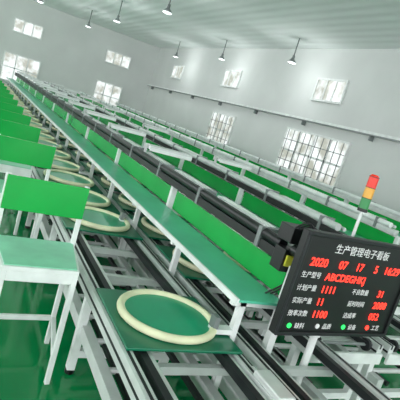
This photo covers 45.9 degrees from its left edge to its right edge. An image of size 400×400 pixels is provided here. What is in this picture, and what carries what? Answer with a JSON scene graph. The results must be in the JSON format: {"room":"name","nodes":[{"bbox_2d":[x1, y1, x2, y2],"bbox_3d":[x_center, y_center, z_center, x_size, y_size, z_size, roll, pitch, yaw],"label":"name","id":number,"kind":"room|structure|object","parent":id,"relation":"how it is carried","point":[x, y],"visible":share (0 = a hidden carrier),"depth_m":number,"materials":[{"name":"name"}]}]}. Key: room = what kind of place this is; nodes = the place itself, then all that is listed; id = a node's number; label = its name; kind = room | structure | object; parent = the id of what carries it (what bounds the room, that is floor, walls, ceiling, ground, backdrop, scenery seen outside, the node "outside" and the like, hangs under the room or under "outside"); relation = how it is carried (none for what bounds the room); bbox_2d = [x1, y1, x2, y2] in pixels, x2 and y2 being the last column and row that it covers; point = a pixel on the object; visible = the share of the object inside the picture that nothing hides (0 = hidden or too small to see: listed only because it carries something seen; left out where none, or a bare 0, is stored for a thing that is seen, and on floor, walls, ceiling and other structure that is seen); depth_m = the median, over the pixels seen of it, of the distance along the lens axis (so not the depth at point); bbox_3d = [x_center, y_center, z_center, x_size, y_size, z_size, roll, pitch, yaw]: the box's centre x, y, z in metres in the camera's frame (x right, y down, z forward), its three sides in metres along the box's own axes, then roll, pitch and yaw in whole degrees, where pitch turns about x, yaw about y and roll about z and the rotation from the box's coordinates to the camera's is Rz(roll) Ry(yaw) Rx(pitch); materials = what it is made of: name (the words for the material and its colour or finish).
{"room":"factory floor","nodes":[
{"label":"factory floor","id":0,"kind":"room"},
{"bbox_2d":[0,0,159,113],"bbox_3d":[-11.265,-8.599,24.739,18.700,5.000,0.200,12,11,-28],"label":"wall","id":1,"kind":"structure","parent":0,"point":[71,54],"depth_m":26.76,"materials":[{"name":"paint"}]},
{"bbox_2d":[0,51,40,82],"bbox_3d":[-9.808,-7.088,25.750,1.920,1.520,0.100,12,11,-28],"label":"window","id":2,"kind":"structure","parent":1,"relation":"in","point":[12,63],"depth_m":25.65,"materials":[{"name":"grey glass"}]},
{"bbox_2d":[12,17,43,39],"bbox_3d":[-9.215,-9.190,25.352,1.520,0.740,0.100,12,11,-28],"label":"window","id":3,"kind":"structure","parent":1,"relation":"in","point":[21,26],"depth_m":25.36,"materials":[{"name":"grey glass"}]},
{"bbox_2d":[93,79,122,105],"bbox_3d":[-5.543,-6.185,28.076,1.620,1.520,0.100,12,11,-28],"label":"window","id":4,"kind":"structure","parent":1,"relation":"in","point":[104,91],"depth_m":28.06,"materials":[{"name":"grey glass"}]},
{"bbox_2d":[104,49,131,69],"bbox_3d":[-4.812,-8.259,27.752,1.520,0.740,0.100,12,11,-28],"label":"window","id":5,"kind":"structure","parent":1,"relation":"in","point":[112,57],"depth_m":27.76,"materials":[{"name":"grey glass"}]},
{"bbox_2d":[0,172,399,399],"bbox_3d":[-4.609,-1.208,9.877,18.900,0.100,35.600,12,11,-28],"label":"floor","id":6,"kind":"structure","parent":0,"point":[24,354],"depth_m":3.30,"materials":[{"name":"green paint"}]},
{"bbox_2d":[0,88,9,93],"bbox_3d":[-4.335,-1.785,9.870,0.520,1.150,0.480,11,11,-32],"label":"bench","id":7,"kind":"object","parent":6,"relation":"on","point":[1,89],"visible":0.14,"depth_m":10.03,"materials":[{"name":"green plastic"}]},
{"bbox_2d":[0,91,13,98],"bbox_3d":[-3.881,-1.476,8.917,0.520,1.150,0.480,11,11,-32],"label":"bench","id":8,"kind":"object","parent":6,"relation":"on","point":[3,94],"visible":0.1,"depth_m":9.06,"materials":[{"name":"green plastic"}]},
{"bbox_2d":[0,96,18,105],"bbox_3d":[-3.427,-1.167,7.964,0.520,1.150,0.480,11,11,-32],"label":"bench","id":9,"kind":"object","parent":6,"relation":"on","point":[2,99],"visible":0.12,"depth_m":8.10,"materials":[{"name":"green plastic"}]},
{"bbox_2d":[0,101,23,179],"bbox_3d":[-2.972,-0.859,7.011,0.520,1.150,0.480,11,11,-32],"label":"chair","id":10,"kind":"object","parent":6,"relation":"on","point":[5,106],"visible":0.13,"depth_m":7.13,"materials":[{"name":"green plastic"}]},
{"bbox_2d":[0,109,31,125],"bbox_3d":[-2.518,-0.550,6.058,0.520,1.150,0.480,11,11,-32],"label":"chair","id":11,"kind":"object","parent":6,"relation":"on","point":[4,114],"visible":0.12,"depth_m":6.17,"materials":[{"name":"green plastic"}]},
{"bbox_2d":[0,119,40,234],"bbox_3d":[-2.084,-0.255,5.148,0.520,1.150,0.480,11,11,-32],"label":"chair","id":12,"kind":"object","parent":6,"relation":"on","point":[7,128],"visible":0.63,"depth_m":5.17,"materials":[{"name":"green plastic"}]},
{"bbox_2d":[0,134,56,238],"bbox_3d":[-1.609,0.068,4.152,0.520,1.150,0.480,11,11,-32],"label":"chair","id":13,"kind":"object","parent":6,"relation":"on","point":[12,149],"visible":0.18,"depth_m":4.24,"materials":[{"name":"green plastic"}]},
{"bbox_2d":[0,172,89,384],"bbox_3d":[-1.002,0.481,2.878,0.520,1.150,0.480,11,11,-32],"label":"chair","id":14,"kind":"object","parent":6,"relation":"on","point":[22,259],"visible":1,"depth_m":2.87,"materials":[{"name":"green plastic"}]},
{"bbox_2d":[3,72,391,399],"bbox_3d":[-4.309,-2.238,12.203,1.479,1.240,23.700,12,11,-28],"label":"conveyor line","id":15,"kind":"object","parent":6,"relation":"on","point":[137,375],"visible":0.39,"depth_m":3.28,"materials":[{"name":"metal"}]},
{"bbox_2d":[23,111,38,119],"bbox_3d":[-4.112,-2.002,10.942,0.680,0.063,0.660,12,11,-28],"label":"pallet","id":16,"kind":"object","parent":15,"relation":"on","point":[24,113],"visible":0.38,"depth_m":11.04,"materials":[{"name":"plastic"}]},
{"bbox_2d":[26,115,41,123],"bbox_3d":[-3.790,-1.783,10.266,0.680,0.063,0.660,12,11,-28],"label":"pallet","id":17,"kind":"object","parent":15,"relation":"on","point":[32,118],"visible":0.27,"depth_m":10.30,"materials":[{"name":"beige plastic"}]},
{"bbox_2d":[30,121,46,129],"bbox_3d":[-3.468,-1.564,9.590,0.680,0.063,0.660,12,11,-28],"label":"pallet","id":18,"kind":"object","parent":15,"relation":"on","point":[34,123],"visible":0.29,"depth_m":9.65,"materials":[{"name":"plastic"}]},
{"bbox_2d":[33,80,49,85],"bbox_3d":[-5.473,-3.988,16.280,0.570,0.140,0.220,12,11,-28],"label":"hood","id":19,"kind":"object","parent":15,"relation":"attached to","point":[33,80],"visible":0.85,"depth_m":16.17,"materials":[{"name":"metal"}]},
{"bbox_2d":[30,125,53,136],"bbox_3d":[-3.146,-1.345,8.915,0.680,0.063,0.660,12,11,-28],"label":"pallet","id":20,"kind":"object","parent":15,"relation":"on","point":[43,130],"visible":0.38,"depth_m":9.00,"materials":[{"name":"plastic"}]},
{"bbox_2d":[39,83,57,89],"bbox_3d":[-4.748,-3.496,14.760,0.570,0.140,0.220,12,11,-28],"label":"hood","id":21,"kind":"object","parent":15,"relation":"attached to","point":[43,85],"visible":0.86,"depth_m":14.65,"materials":[{"name":"metal"}]},
{"bbox_2d":[39,133,59,143],"bbox_3d":[-2.823,-1.126,8.239,0.680,0.063,0.660,12,11,-28],"label":"pallet","id":22,"kind":"object","parent":15,"relation":"on","point":[42,135],"visible":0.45,"depth_m":8.26,"materials":[{"name":"beige plastic"}]},
{"bbox_2d":[38,138,67,152],"bbox_3d":[-2.501,-0.907,7.563,0.680,0.063,0.660,12,11,-28],"label":"pallet","id":23,"kind":"object","parent":15,"relation":"on","point":[41,141],"visible":0.43,"depth_m":7.63,"materials":[{"name":"plastic"}]},
{"bbox_2d":[47,126,60,132],"bbox_3d":[-2.857,-1.458,10.054,0.680,0.063,0.660,12,11,-28],"label":"pallet","id":24,"kind":"object","parent":15,"relation":"on","point":[53,129],"visible":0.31,"depth_m":9.80,"materials":[{"name":"plastic"}]},
{"bbox_2d":[46,88,67,95],"bbox_3d":[-4.024,-3.003,13.239,0.570,0.140,0.220,12,11,-28],"label":"hood","id":25,"kind":"object","parent":15,"relation":"attached to","point":[49,89],"visible":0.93,"depth_m":13.15,"materials":[{"name":"metal"}]},
{"bbox_2d":[54,133,66,140],"bbox_3d":[-2.485,-1.206,9.275,0.680,0.063,0.660,12,11,-28],"label":"pallet","id":26,"kind":"object","parent":15,"relation":"on","point":[61,136],"visible":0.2,"depth_m":9.02,"materials":[{"name":"beige plastic"}]},
{"bbox_2d":[39,157,88,177],"bbox_3d":[-1.857,-0.469,6.211,0.680,0.063,0.660,12,11,-28],"label":"pallet","id":27,"kind":"object","parent":15,"relation":"on","point":[60,164],"visible":0.49,"depth_m":6.16,"materials":[{"name":"plastic"}]},
{"bbox_2d":[54,149,76,163],"bbox_3d":[-2.179,-0.688,6.887,0.680,0.063,0.660,12,11,-28],"label":"pallet","id":28,"kind":"object","parent":15,"relation":"on","point":[59,154],"visible":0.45,"depth_m":6.88,"materials":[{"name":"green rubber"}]},
{"bbox_2d":[55,93,79,101],"bbox_3d":[-3.299,-2.510,11.719,0.570,0.140,0.220,12,11,-28],"label":"hood","id":29,"kind":"object","parent":15,"relation":"attached to","point":[57,94],"visible":0.94,"depth_m":11.62,"materials":[{"name":"metal"}]},
{"bbox_2d":[36,168,102,193],"bbox_3d":[-1.535,-0.250,5.536,0.680,0.063,0.660,12,11,-28],"label":"pallet","id":30,"kind":"object","parent":15,"relation":"on","point":[56,175],"visible":0.82,"depth_m":5.49,"materials":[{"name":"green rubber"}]},
{"bbox_2d":[61,140,77,149],"bbox_3d":[-2.114,-0.953,8.495,0.680,0.063,0.660,12,11,-28],"label":"pallet","id":31,"kind":"object","parent":15,"relation":"on","point":[70,145],"visible":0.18,"depth_m":8.23,"materials":[{"name":"plastic"}]},
{"bbox_2d":[69,150,88,160],"bbox_3d":[-1.742,-0.700,7.715,0.680,0.063,0.660,12,11,-28],"label":"pallet","id":32,"kind":"object","parent":15,"relation":"on","point":[82,156],"visible":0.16,"depth_m":7.45,"materials":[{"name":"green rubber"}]},
{"bbox_2d":[67,100,94,109],"bbox_3d":[-2.574,-2.017,10.198,0.570,0.140,0.220,12,11,-28],"label":"hood","id":33,"kind":"object","parent":15,"relation":"attached to","point":[69,101],"visible":0.94,"depth_m":10.10,"materials":[{"name":"metal"}]},
{"bbox_2d":[79,161,103,174],"bbox_3d":[-1.370,-0.447,6.935,0.680,0.063,0.660,12,11,-28],"label":"pallet","id":34,"kind":"object","parent":15,"relation":"on","point":[86,165],"visible":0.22,"depth_m":6.69,"materials":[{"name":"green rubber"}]},
{"bbox_2d":[84,109,116,120],"bbox_3d":[-1.849,-1.524,8.678,0.570,0.140,0.220,12,11,-28],"label":"hood","id":35,"kind":"object","parent":15,"relation":"attached to","point":[87,111],"visible":0.94,"depth_m":8.58,"materials":[{"name":"metal"}]},
{"bbox_2d":[60,206,142,240],"bbox_3d":[-0.915,0.171,4.236,0.680,0.063,0.660,12,11,-28],"label":"pallet","id":36,"kind":"object","parent":15,"relation":"on","point":[94,220],"visible":0.7,"depth_m":4.11,"materials":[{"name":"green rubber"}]},
{"bbox_2d":[86,190,119,214],"bbox_3d":[-1.213,-0.031,4.860,0.680,0.063,0.660,12,11,-28],"label":"pallet","id":37,"kind":"object","parent":15,"relation":"on","point":[94,199],"visible":0.43,"depth_m":4.83,"materials":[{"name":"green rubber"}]},
{"bbox_2d":[93,175,120,191],"bbox_3d":[-0.999,-0.195,6.156,0.680,0.063,0.660,12,11,-28],"label":"pallet","id":38,"kind":"object","parent":15,"relation":"on","point":[102,181],"visible":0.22,"depth_m":5.93,"materials":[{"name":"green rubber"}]},
{"bbox_2d":[112,193,141,212],"bbox_3d":[-0.647,0.044,5.419,0.680,0.063,0.660,12,11,-28],"label":"pallet","id":39,"kind":"object","parent":15,"relation":"on","point":[121,200],"visible":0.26,"depth_m":5.18,"materials":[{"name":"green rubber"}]},
{"bbox_2d":[107,122,146,136],"bbox_3d":[-1.124,-1.031,7.158,0.570,0.140,0.220,12,11,-28],"label":"light fixture","id":40,"kind":"object","parent":15,"relation":"attached to","point":[112,125],"visible":0.94,"depth_m":7.07,"materials":[{"name":"metal"}]},
{"bbox_2d":[6,77,278,305],"bbox_3d":[-4.091,-2.515,12.546,0.800,0.037,22.470,12,11,-28],"label":"shelf","id":41,"kind":"object","parent":15,"relation":"attached to","point":[240,287],"depth_m":3.86,"materials":[{"name":"green metal"}]},
{"bbox_2d":[128,214,170,241],"bbox_3d":[-0.296,0.283,4.683,0.680,0.063,0.660,12,11,-28],"label":"pallet","id":42,"kind":"object","parent":15,"relation":"on","point":[151,231],"visible":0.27,"depth_m":4.43,"materials":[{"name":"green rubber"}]},
{"bbox_2d":[144,142,192,160],"bbox_3d":[-0.400,-0.538,5.637,0.570,0.140,0.220,12,11,-28],"label":"light fixture","id":43,"kind":"object","parent":15,"relation":"attached to","point":[154,148],"visible":0.94,"depth_m":5.55,"materials":[{"name":"metal"}]},
{"bbox_2d":[96,288,242,354],"bbox_3d":[-0.189,0.665,2.711,0.680,0.063,0.660,12,11,-28],"label":"pallet","id":44,"kind":"object","parent":15,"relation":"on","point":[143,319],"visible":0.94,"depth_m":2.60,"materials":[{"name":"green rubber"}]},
{"bbox_2d":[156,244,210,280],"bbox_3d":[0.055,0.522,3.946,0.680,0.063,0.660,12,11,-28],"label":"pallet","id":45,"kind":"object","parent":15,"relation":"on","point":[186,267],"visible":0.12,"depth_m":3.69,"materials":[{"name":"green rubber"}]},
{"bbox_2d":[252,366,295,399],"bbox_3d":[0.377,0.976,2.308,0.100,0.110,0.500,12,11,-28],"label":"motor","id":46,"kind":"object","parent":15,"relation":"on","point":[269,381],"visible":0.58,"depth_m":2.33,"materials":[{"name":"metal"}]},
{"bbox_2d":[265,221,316,294],"bbox_3d":[0.587,0.360,2.901,0.284,0.502,0.220,12,11,-28],"label":"motor","id":47,"kind":"object","parent":15,"relation":"on","point":[282,257],"visible":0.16,"depth_m":2.84,"materials":[{"name":"black plastic"}]},
{"bbox_2d":[32,81,399,399],"bbox_3d":[-3.335,-2.122,13.239,1.479,1.240,22.725,12,11,-28],"label":"conveyor line","id":48,"kind":"object","parent":6,"relation":"on","point":[370,351],"visible":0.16,"depth_m":4.92,"materials":[{"name":"metal"}]},
{"bbox_2d":[80,95,96,101],"bbox_3d":[-3.751,-3.376,15.817,0.570,0.140,0.220,12,11,-28],"label":"hood","id":49,"kind":"object","parent":48,"relation":"attached to","point":[80,95],"visible":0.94,"depth_m":15.70,"materials":[{"name":"metal"}]},
{"bbox_2d":[104,106,124,113],"bbox_3d":[-2.347,-2.421,12.871,0.570,0.140,0.220,12,11,-28],"label":"hood","id":50,"kind":"object","parent":48,"relation":"attached to","point":[106,107],"visible":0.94,"depth_m":12.77,"materials":[{"name":"metal"}]},
{"bbox_2d":[142,123,169,133],"bbox_3d":[-0.943,-1.466,9.925,0.570,0.140,0.220,12,11,-28],"label":"light fixture","id":51,"kind":"object","parent":48,"relation":"attached to","point":[143,124],"visible":0.94,"depth_m":9.83,"materials":[{"name":"metal"}]},
{"bbox_2d":[51,92,278,228],"bbox_3d":[-3.122,-2.401,13.593,0.800,0.037,21.520,12,11,-28],"label":"shelf","id":52,"kind":"object","parent":48,"relation":"attached to","point":[177,167],"depth_m":7.34,"materials":[{"name":"green metal"}]},
{"bbox_2d":[213,155,251,169],"bbox_3d":[0.461,-0.511,6.980,0.570,0.140,0.220,12,11,-28],"label":"light fixture","id":53,"kind":"object","parent":48,"relation":"attached to","point":[216,158],"visible":0.94,"depth_m":6.89,"materials":[{"name":"metal"}]},
{"bbox_2d":[219,249,258,279],"bbox_3d":[0.493,0.585,4.349,0.680,0.063,0.660,12,11,-28],"label":"pallet","id":54,"kind":"object","parent":48,"relation":"on","point":[223,251],"visible":0.12,"depth_m":4.10,"materials":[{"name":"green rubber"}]},
{"bbox_2d":[71,91,399,351],"bbox_3d":[-2.112,-1.998,14.667,1.479,1.240,22.320,12,11,-28],"label":"conveyor line","id":55,"kind":"object","parent":6,"relation":"on","point":[365,231],"visible":0.1,"depth_m":7.82,"materials":[{"name":"metal"}]},
{"bbox_2d":[243,175,365,238],"bbox_3d":[-1.797,-2.208,14.807,0.800,0.037,20.620,12,11,-28],"label":"shelf","id":56,"kind":"object","parent":55,"relation":"attached to","point":[349,230],"depth_m":6.46,"materials":[{"name":"green metal"}]},
{"bbox_2d":[115,102,399,236],"bbox_3d":[-0.566,-1.715,15.758,1.479,1.240,20.775,12,11,-28],"label":"conveyor line","id":57,"kind":"object","parent":6,"relation":"on","point":[374,206],"visible":0.16,"depth_m":10.99,"materials":[{"name":"metal"}]},
{"bbox_2d":[269,228,399,384],"bbox_3d":[0.757,0.882,2.929,0.971,1.400,0.239,12,11,-27],"label":"display board","id":58,"kind":"object","parent":6,"relation":"on","point":[336,284],"visible":1,"depth_m":2.75,"materials":[{"name":"black plastic"}]},
{"bbox_2d":[343,174,379,236],"bbox_3d":[0.971,0.047,2.833,0.060,0.420,0.080,12,11,-28],"label":"light","id":59,"kind":"object","parent":58,"relation":"attached to","point":[372,182],"visible":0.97,"depth_m":2.79,"materials":[{"name":"plastic"}]},
{"bbox_2d":[32,0,399,48],"bbox_3d":[-3.128,-6.013,9.026,18.900,0.100,35.600,12,11,-28],"label":"ceiling","id":60,"kind":"structure","parent":0,"point":[244,24],"depth_m":14.90,"materials":[{"name":"white paint"}]},
{"bbox_2d":[114,1,122,22],"bbox_3d":[-2.985,-7.011,17.543,0.280,0.780,0.280,12,11,-28],"label":"pendant lamp","id":61,"kind":"object","parent":60,"relation":"hanging from","point":[117,19],"visible":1,"depth_m":17.52,"materials":[{"name":"grey metal"}]},
{"bbox_2d":[163,0,171,14],"bbox_3d":[-0.796,-5.523,12.951,0.280,0.780,0.280,12,11,-28],"label":"pendant lamp","id":62,"kind":"object","parent":60,"relation":"hanging from","point":[167,10],"visible":1,"depth_m":12.94,"materials":[{"name":"grey metal"}]},
{"bbox_2d":[218,41,226,59],"bbox_3d":[0.975,-6.057,19.047,0.280,0.780,0.280,12,11,-28],"label":"pendant lamp","id":63,"kind":"object","parent":60,"relation":"hanging from","point":[221,57],"visible":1,"depth_m":19.02,"materials":[{"name":"grey metal"}]},
{"bbox_2d":[288,38,299,63],"bbox_3d":[2.998,-4.681,14.802,0.280,0.780,0.280,12,11,-28],"label":"pendant lamp","id":64,"kind":"object","parent":60,"relation":"hanging from","point":[292,61],"visible":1,"depth_m":14.78,"materials":[{"name":"grey metal"}]},
{"bbox_2d":[141,48,399,244],"bbox_3d":[4.202,-1.902,13.852,0.200,5.000,35.600,12,11,-28],"label":"wall","id":65,"kind":"structure","parent":0,"point":[371,101],"depth_m":16.18,"materials":[{"name":"paint"}]},
{"bbox_2d":[170,65,184,79],"bbox_3d":[-1.237,-6.908,25.451,0.100,0.740,1.420,12,11,-28],"label":"window","id":66,"kind":"structure","parent":65,"relation":"in","point":[177,71],"depth_m":25.43,"materials":[{"name":"grey glass"}]},
{"bbox_2d":[204,111,236,149],"bbox_3d":[0.809,-3.010,20.187,0.100,1.420,2.120,12,11,-28],"label":"window","id":67,"kind":"structure","parent":65,"relation":"in","point":[221,125],"depth_m":20.09,"materials":[{"name":"grey glass"}]},
{"bbox_2d":[220,69,242,88],"bbox_3d":[1.324,-5.167,20.079,0.100,0.740,1.420,12,11,-28],"label":"window","id":68,"kind":"structure","parent":65,"relation":"in","point":[231,78],"depth_m":20.05,"materials":[{"name":"grey glass"}]},
{"bbox_2d":[147,84,399,142],"bbox_3d":[3.920,-2.150,14.042,0.160,0.240,34.300,12,11,-28],"label":"cable tray","id":69,"kind":"object","parent":65,"relation":"attached to","point":[371,135],"visible":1,"depth_m":15.37,"materials":[{"name":"grey metal"}]},
{"bbox_2d":[275,127,351,186],"bbox_3d":[3.398,-1.363,14.799,0.100,1.470,3.120,12,11,-28],"label":"window","id":70,"kind":"structure","parent":65,"relation":"in","point":[321,158],"depth_m":14.60,"materials":[{"name":"grey glass"}]},
{"bbox_2d":[310,77,349,104],"bbox_3d":[3.967,-3.369,14.534,0.100,0.740,1.420,12,11,-28],"label":"window","id":71,"kind":"structure","parent":65,"relation":"in","point":[326,90],"depth_m":14.50,"materials":[{"name":"grey glass"}]}
]}

